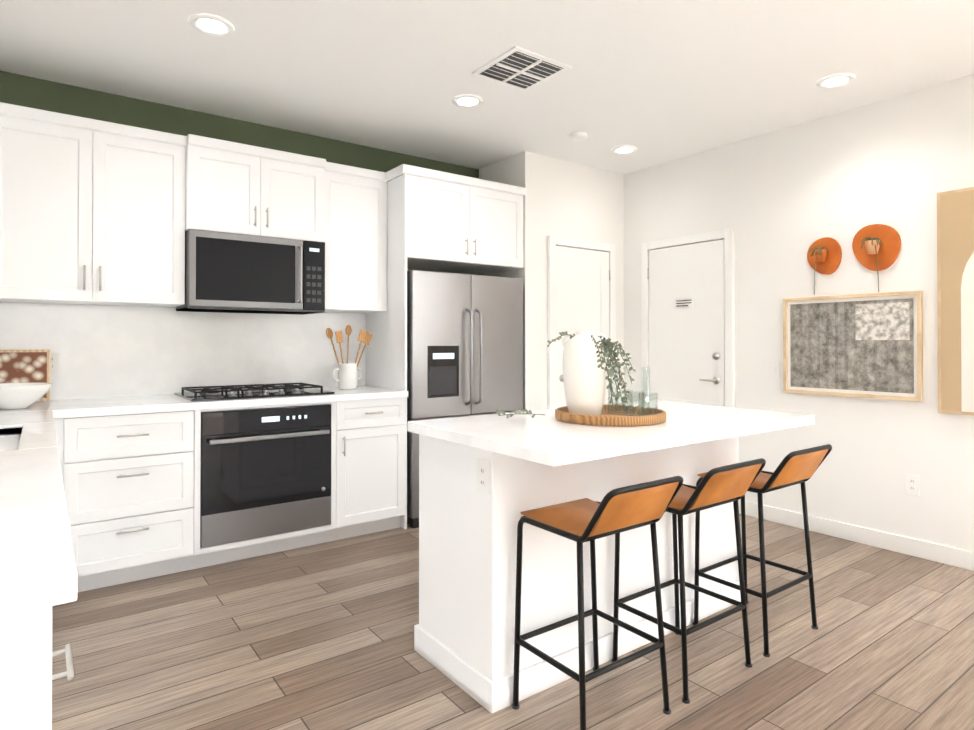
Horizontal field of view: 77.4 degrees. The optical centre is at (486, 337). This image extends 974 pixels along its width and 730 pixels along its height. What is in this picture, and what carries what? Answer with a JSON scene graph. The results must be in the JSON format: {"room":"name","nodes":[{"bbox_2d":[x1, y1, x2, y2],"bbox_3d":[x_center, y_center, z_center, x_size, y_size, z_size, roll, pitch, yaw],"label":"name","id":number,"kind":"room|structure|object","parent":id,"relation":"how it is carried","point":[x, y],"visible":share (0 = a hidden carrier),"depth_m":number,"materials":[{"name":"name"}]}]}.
{"room":"kitchen","nodes":[
{"label":"kitchen","id":0,"kind":"room"},
{"bbox_2d":[0,71,478,312],"bbox_3d":[-1.097,-0.080,4.431,4.920,2.690,0.120,0,0,-36],"label":"wall","id":1,"kind":"structure","parent":0,"point":[32,92],"depth_m":3.80,"materials":[{"name":"green paint"}]},
{"bbox_2d":[0,102,187,306],"bbox_3d":[-2.181,-0.670,3.347,0.885,0.955,0.347,0,0,-36],"label":"upper cabinet","id":2,"kind":"object","parent":1,"relation":"attached to","point":[95,212],"depth_m":3.20,"materials":[{"name":"white paint"}]},
{"bbox_2d":[0,302,365,397],"bbox_3d":[-1.917,0.079,3.747,2.529,0.532,0.007,0,0,-36],"label":"backsplash","id":3,"kind":"structure","parent":1,"relation":"attached to","point":[104,351],"depth_m":3.73,"materials":[{"name":"white tile"}]},
{"bbox_2d":[50,352,58,372],"bbox_3d":[-2.417,0.138,3.371,0.072,0.116,0.006,0,0,-36],"label":"outlet","id":4,"kind":"object","parent":3,"relation":"attached to","point":[54,362],"visible":0.62,"depth_m":3.38,"materials":[{"name":"white plastic"}]},
{"bbox_2d":[184,142,327,245],"bbox_3d":[-1.491,-0.852,3.836,0.805,0.475,0.377,0,0,-36],"label":"upper cabinet","id":5,"kind":"object","parent":1,"relation":"attached to","point":[228,191],"depth_m":3.64,"materials":[{"name":"white paint"}]},
{"bbox_2d":[176,229,324,314],"bbox_3d":[-1.456,-0.387,3.784,0.792,0.446,0.455,0,0,-36],"label":"microwave","id":6,"kind":"object","parent":5,"relation":"attached to","point":[233,273],"visible":1,"depth_m":3.62,"materials":[{"name":"silver metal"}]},
{"bbox_2d":[312,158,388,312],"bbox_3d":[-0.985,-0.664,4.223,0.470,0.955,0.347,0,0,-36],"label":"upper cabinet","id":7,"kind":"object","parent":1,"relation":"attached to","point":[356,250],"depth_m":4.09,"materials":[{"name":"white paint"}]},
{"bbox_2d":[0,0,973,174],"bbox_3d":[1.223,-1.487,1.275,4.920,0.080,7.970,0,0,-36],"label":"ceiling","id":8,"kind":"structure","parent":0,"point":[655,82],"depth_m":3.17,"materials":[{"name":"white paint"}]},
{"bbox_2d":[189,14,233,36],"bbox_3d":[-1.260,-1.430,2.784,0.188,0.010,0.188,0,0,-36],"label":"recessed light","id":9,"kind":"object","parent":8,"relation":"in","point":[211,23],"visible":1,"depth_m":2.77,"materials":[{"name":"white paint"}]},
{"bbox_2d":[452,94,482,107],"bbox_3d":[-0.116,-1.424,3.660,0.188,0.010,0.188,0,0,-36],"label":"recessed light","id":10,"kind":"object","parent":8,"relation":"in","point":[465,100],"visible":1,"depth_m":3.65,"materials":[{"name":"white paint"}]},
{"bbox_2d":[472,46,570,90],"bbox_3d":[0.182,-1.422,3.245,0.380,0.019,0.380,0,0,-36],"label":"ceiling vent","id":11,"kind":"object","parent":8,"relation":"in","point":[519,68],"visible":1,"depth_m":3.22,"materials":[{"name":"white metal"}]},
{"bbox_2d":[569,132,587,141],"bbox_3d":[0.643,-1.409,4.265,0.130,0.032,0.130,0,0,-36],"label":"smoke detector","id":12,"kind":"object","parent":8,"relation":"attached to","point":[578,136],"visible":1,"depth_m":4.23,"materials":[{"name":"white plastic"}]},
{"bbox_2d":[612,146,636,154],"bbox_3d":[1.037,-1.418,4.591,0.188,0.010,0.188,0,0,-36],"label":"recessed light","id":13,"kind":"object","parent":8,"relation":"in","point":[622,150],"visible":0.98,"depth_m":4.58,"materials":[{"name":"white paint"}]},
{"bbox_2d":[816,73,854,88],"bbox_3d":[1.937,-1.426,3.379,0.188,0.010,0.188,0,0,-36],"label":"recessed light","id":14,"kind":"object","parent":8,"relation":"in","point":[833,80],"visible":0.98,"depth_m":3.37,"materials":[{"name":"white paint"}]},
{"bbox_2d":[52,513,973,729],"bbox_3d":[1.223,1.273,1.256,4.920,0.060,7.970,0,0,-36],"label":"floor","id":15,"kind":"structure","parent":0,"point":[320,636],"depth_m":2.40,"materials":[{"name":"brown wood"}]},
{"bbox_2d":[0,610,67,729],"bbox_3d":[-1.005,0.804,0.869,0.616,0.875,0.503,0,0,-36],"label":"base cabinet","id":16,"kind":"object","parent":15,"relation":"on","point":[26,654],"depth_m":0.83,"materials":[{"name":"white paint"}]},
{"bbox_2d":[0,410,79,621],"bbox_3d":[-1.562,0.351,1.656,0.644,0.041,2.487,0,0,-36],"label":"countertop","id":17,"kind":"structure","parent":16,"relation":"on","point":[40,563],"depth_m":1.08,"materials":[{"name":"white stone"}]},
{"bbox_2d":[0,426,19,449],"bbox_3d":[-1.770,0.447,1.963,0.428,0.204,0.708,0,0,-36],"label":"sink","id":18,"kind":"object","parent":17,"relation":"in","point":[9,435],"depth_m":2.29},
{"bbox_2d":[56,414,71,657],"bbox_3d":[-2.124,0.815,2.457,0.688,0.875,0.622,0,0,-36],"label":"base cabinet","id":19,"kind":"object","parent":15,"relation":"on","point":[63,427],"depth_m":2.90,"materials":[{"name":"white paint"}]},
{"bbox_2d":[68,410,203,591],"bbox_3d":[-1.989,0.821,3.304,0.675,0.875,0.626,0,0,-36],"label":"base cabinet","id":20,"kind":"object","parent":15,"relation":"on","point":[100,464],"depth_m":3.08,"materials":[{"name":"white paint"}]},
{"bbox_2d":[0,386,407,417],"bbox_3d":[-1.728,0.364,3.482,2.535,0.041,0.654,0,0,-36],"label":"countertop","id":21,"kind":"structure","parent":20,"relation":"on","point":[127,403],"depth_m":3.32,"materials":[{"name":"white stone"}]},
{"bbox_2d":[0,350,49,401],"bbox_3d":[-2.503,0.200,3.205,0.325,0.276,0.125,0,0,-36],"label":"frame","id":22,"kind":"object","parent":21,"relation":"on","point":[24,366],"visible":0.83,"depth_m":3.22,"materials":[{"name":"brown wood"}]},
{"bbox_2d":[0,383,51,409],"bbox_3d":[-2.268,0.281,2.914,0.300,0.115,0.300,0,0,-36],"label":"bowl","id":23,"kind":"object","parent":21,"relation":"on","point":[13,396],"visible":1,"depth_m":2.86,"materials":[{"name":"white ceramic"}]},
{"bbox_2d":[174,382,333,400],"bbox_3d":[-1.416,0.321,3.708,0.805,0.046,0.525,0,0,-36],"label":"cooktop","id":24,"kind":"object","parent":21,"relation":"in","point":[207,393],"visible":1,"depth_m":3.62,"materials":[{"name":"black metal"}]},
{"bbox_2d":[326,325,372,389],"bbox_3d":[-0.926,0.128,4.146,0.348,0.438,0.132,0,0,-36],"label":"utensil crock","id":25,"kind":"object","parent":21,"relation":"on","point":[347,379],"visible":1,"depth_m":4.08,"materials":[{"name":"white ceramic"}]},
{"bbox_2d":[200,404,330,547],"bbox_3d":[-1.388,0.764,3.672,0.722,0.721,0.632,0,0,-36],"label":"oven","id":26,"kind":"object","parent":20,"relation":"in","point":[265,472],"visible":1,"depth_m":3.43,"materials":[{"name":"black metal"}]},
{"bbox_2d":[303,398,405,542],"bbox_3d":[-0.921,0.826,4.087,0.514,0.875,0.626,0,0,-36],"label":"base cabinet","id":27,"kind":"object","parent":15,"relation":"on","point":[368,439],"depth_m":3.83,"materials":[{"name":"white paint"}]},
{"bbox_2d":[366,164,525,528],"bbox_3d":[-0.310,0.064,4.538,1.054,2.405,0.629,0,0,-36],"label":"surround","id":28,"kind":"object","parent":15,"relation":"on","point":[439,221],"visible":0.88,"depth_m":4.24,"materials":[{"name":"white paint"}]},
{"bbox_2d":[407,270,522,528],"bbox_3d":[-0.269,0.410,4.498,0.944,1.712,0.686,0,0,-36],"label":"fridge","id":29,"kind":"object","parent":15,"relation":"on","point":[464,345],"visible":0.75,"depth_m":4.21,"materials":[{"name":"grey metal"}]},
{"bbox_2d":[412,432,740,713],"bbox_3d":[0.463,0.816,2.676,1.498,0.876,0.528,0,0,-36],"label":"kitchen island","id":30,"kind":"object","parent":15,"relation":"on","point":[485,481],"depth_m":2.25,"materials":[{"name":"white paint"}]},
{"bbox_2d":[407,400,814,467],"bbox_3d":[0.557,0.357,2.556,1.545,0.040,0.867,0,0,-36],"label":"island countertop","id":31,"kind":"structure","parent":30,"relation":"on","point":[546,440],"depth_m":2.22,"materials":[{"name":"white stone"}]},
{"bbox_2d":[496,409,543,418],"bbox_3d":[0.137,0.307,2.468,0.171,0.039,0.109,0,0,-36],"label":"sprig","id":32,"kind":"object","parent":31,"relation":"on","point":[498,412],"visible":1,"depth_m":2.47,"materials":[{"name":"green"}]},
{"bbox_2d":[555,404,665,425],"bbox_3d":[0.508,0.317,2.518,0.450,0.038,0.450,0,0,-36],"label":"tray","id":33,"kind":"object","parent":31,"relation":"on","point":[603,418],"visible":0.69,"depth_m":2.35,"materials":[{"name":"brown wood"}]},
{"bbox_2d":[547,331,635,415],"bbox_3d":[0.432,0.147,2.481,0.297,0.352,0.296,0,0,-36],"label":"vase","id":34,"kind":"object","parent":33,"relation":"on","point":[586,362],"visible":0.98,"depth_m":2.46,"materials":[{"name":"white ceramic"}]},
{"bbox_2d":[608,358,657,415],"bbox_3d":[0.627,0.204,2.553,0.148,0.240,0.255,0,0,-36],"label":"glassware","id":35,"kind":"object","parent":33,"relation":"on","point":[640,404],"visible":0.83,"depth_m":2.57,"materials":[{"name":"clear glass"}]},
{"bbox_2d":[512,476,683,729],"bbox_3d":[0.371,0.844,2.013,0.416,0.810,0.428,0,0,-36],"label":"stool","id":36,"kind":"object","parent":15,"relation":"on","point":[580,522],"visible":1,"depth_m":1.97,"materials":[{"name":"black metal"}]},
{"bbox_2d":[612,458,765,703],"bbox_3d":[0.769,0.846,2.304,0.416,0.810,0.428,0,0,-36],"label":"stool","id":37,"kind":"object","parent":15,"relation":"on","point":[721,485],"visible":0.79,"depth_m":2.23,"materials":[{"name":"black metal"}]},
{"bbox_2d":[693,444,831,656],"bbox_3d":[1.187,0.848,2.611,0.416,0.810,0.428,0,0,-36],"label":"stool","id":38,"kind":"object","parent":15,"relation":"on","point":[798,467],"visible":0.77,"depth_m":2.54,"materials":[{"name":"black metal"}]},
{"bbox_2d":[479,151,623,410],"bbox_3d":[0.558,-0.074,5.192,1.110,2.690,0.610,0,0,-36],"label":"wall","id":39,"kind":"structure","parent":0,"point":[565,199],"depth_m":4.78,"materials":[{"name":"white paint"}]},
{"bbox_2d":[547,236,615,408],"bbox_3d":[0.781,0.236,4.953,0.750,2.065,0.033,0,0,-36],"label":"trim","id":40,"kind":"structure","parent":39,"relation":"attached to","point":[553,242],"depth_m":4.75,"materials":[{"name":"white paint"}]},
{"bbox_2d":[556,245,610,407],"bbox_3d":[0.796,0.269,4.936,0.624,2.000,0.078,0,0,-36],"label":"pantry door","id":41,"kind":"structure","parent":39,"relation":"in","point":[583,277],"depth_m":4.93,"materials":[{"name":"white wood"}]},
{"bbox_2d":[623,74,973,551],"bbox_3d":[3.194,-0.092,2.636,0.120,2.690,7.850,0,0,-36],"label":"wall","id":42,"kind":"structure","parent":0,"point":[781,201],"depth_m":3.84,"materials":[{"name":"white paint"}]},
{"bbox_2d":[647,239,724,406],"bbox_3d":[1.528,0.268,4.738,0.078,2.000,0.704,0,0,-36],"label":"door","id":43,"kind":"structure","parent":42,"relation":"in","point":[686,355],"depth_m":4.72,"materials":[{"name":"white wood"}]},
{"bbox_2d":[675,297,693,308],"bbox_3d":[1.537,-0.273,4.745,0.006,0.080,0.170,0,0,-36],"label":"door sign","id":44,"kind":"object","parent":43,"relation":"attached to","point":[684,302],"visible":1,"depth_m":4.74,"materials":[{"name":"white plastic"}]},
{"bbox_2d":[641,228,734,407],"bbox_3d":[1.548,0.235,4.749,0.033,2.065,0.830,0,0,-36],"label":"trim","id":45,"kind":"structure","parent":42,"relation":"attached to","point":[727,235],"depth_m":4.46,"materials":[{"name":"white paint"}]},
{"bbox_2d":[768,361,778,377],"bbox_3d":[1.974,0.218,4.188,0.009,0.116,0.072,0,0,-36],"label":"switch plate","id":46,"kind":"object","parent":42,"relation":"attached to","point":[773,369],"visible":1,"depth_m":4.18,"materials":[{"name":"white plastic"}]},
{"bbox_2d":[807,237,841,292],"bbox_3d":[2.133,-0.462,3.886,0.115,0.366,0.206,0,0,-36],"label":"planter","id":47,"kind":"object","parent":42,"relation":"attached to","point":[824,256],"visible":0.96,"depth_m":3.88,"materials":[{"name":"orange ceramic"}]},
{"bbox_2d":[783,290,922,401],"bbox_3d":[2.249,0.048,3.796,0.030,0.635,0.800,0,0,-36],"label":"framed print","id":48,"kind":"object","parent":42,"relation":"attached to","point":[869,345],"visible":0.98,"depth_m":3.75,"materials":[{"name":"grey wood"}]},
{"bbox_2d":[739,499,973,570],"bbox_3d":[3.289,1.201,2.384,0.014,0.100,7.106,0,0,-36],"label":"baseboard","id":49,"kind":"structure","parent":42,"relation":"attached to","point":[948,555],"depth_m":3.68,"materials":[{"name":"white paint"}]},
{"bbox_2d":[852,224,900,291],"bbox_3d":[2.312,-0.478,3.643,0.114,0.416,0.259,0,0,-36],"label":"planter","id":50,"kind":"object","parent":42,"relation":"attached to","point":[876,247],"visible":1,"depth_m":3.64,"materials":[{"name":"orange ceramic"}]},
{"bbox_2d":[905,474,919,495],"bbox_3d":[2.462,0.849,3.518,0.008,0.116,0.072,0,0,-36],"label":"outlet","id":51,"kind":"object","parent":42,"relation":"attached to","point":[912,484],"visible":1,"depth_m":3.52,"materials":[{"name":"white plastic"}]},
{"bbox_2d":[937,187,973,415],"bbox_3d":[2.801,-0.199,3.037,0.038,1.230,0.920,0,0,-36],"label":"canvas art","id":52,"kind":"object","parent":42,"relation":"attached to","point":[955,272],"visible":0.96,"depth_m":3.33,"materials":[{"name":"beige fabric"}]}
]}

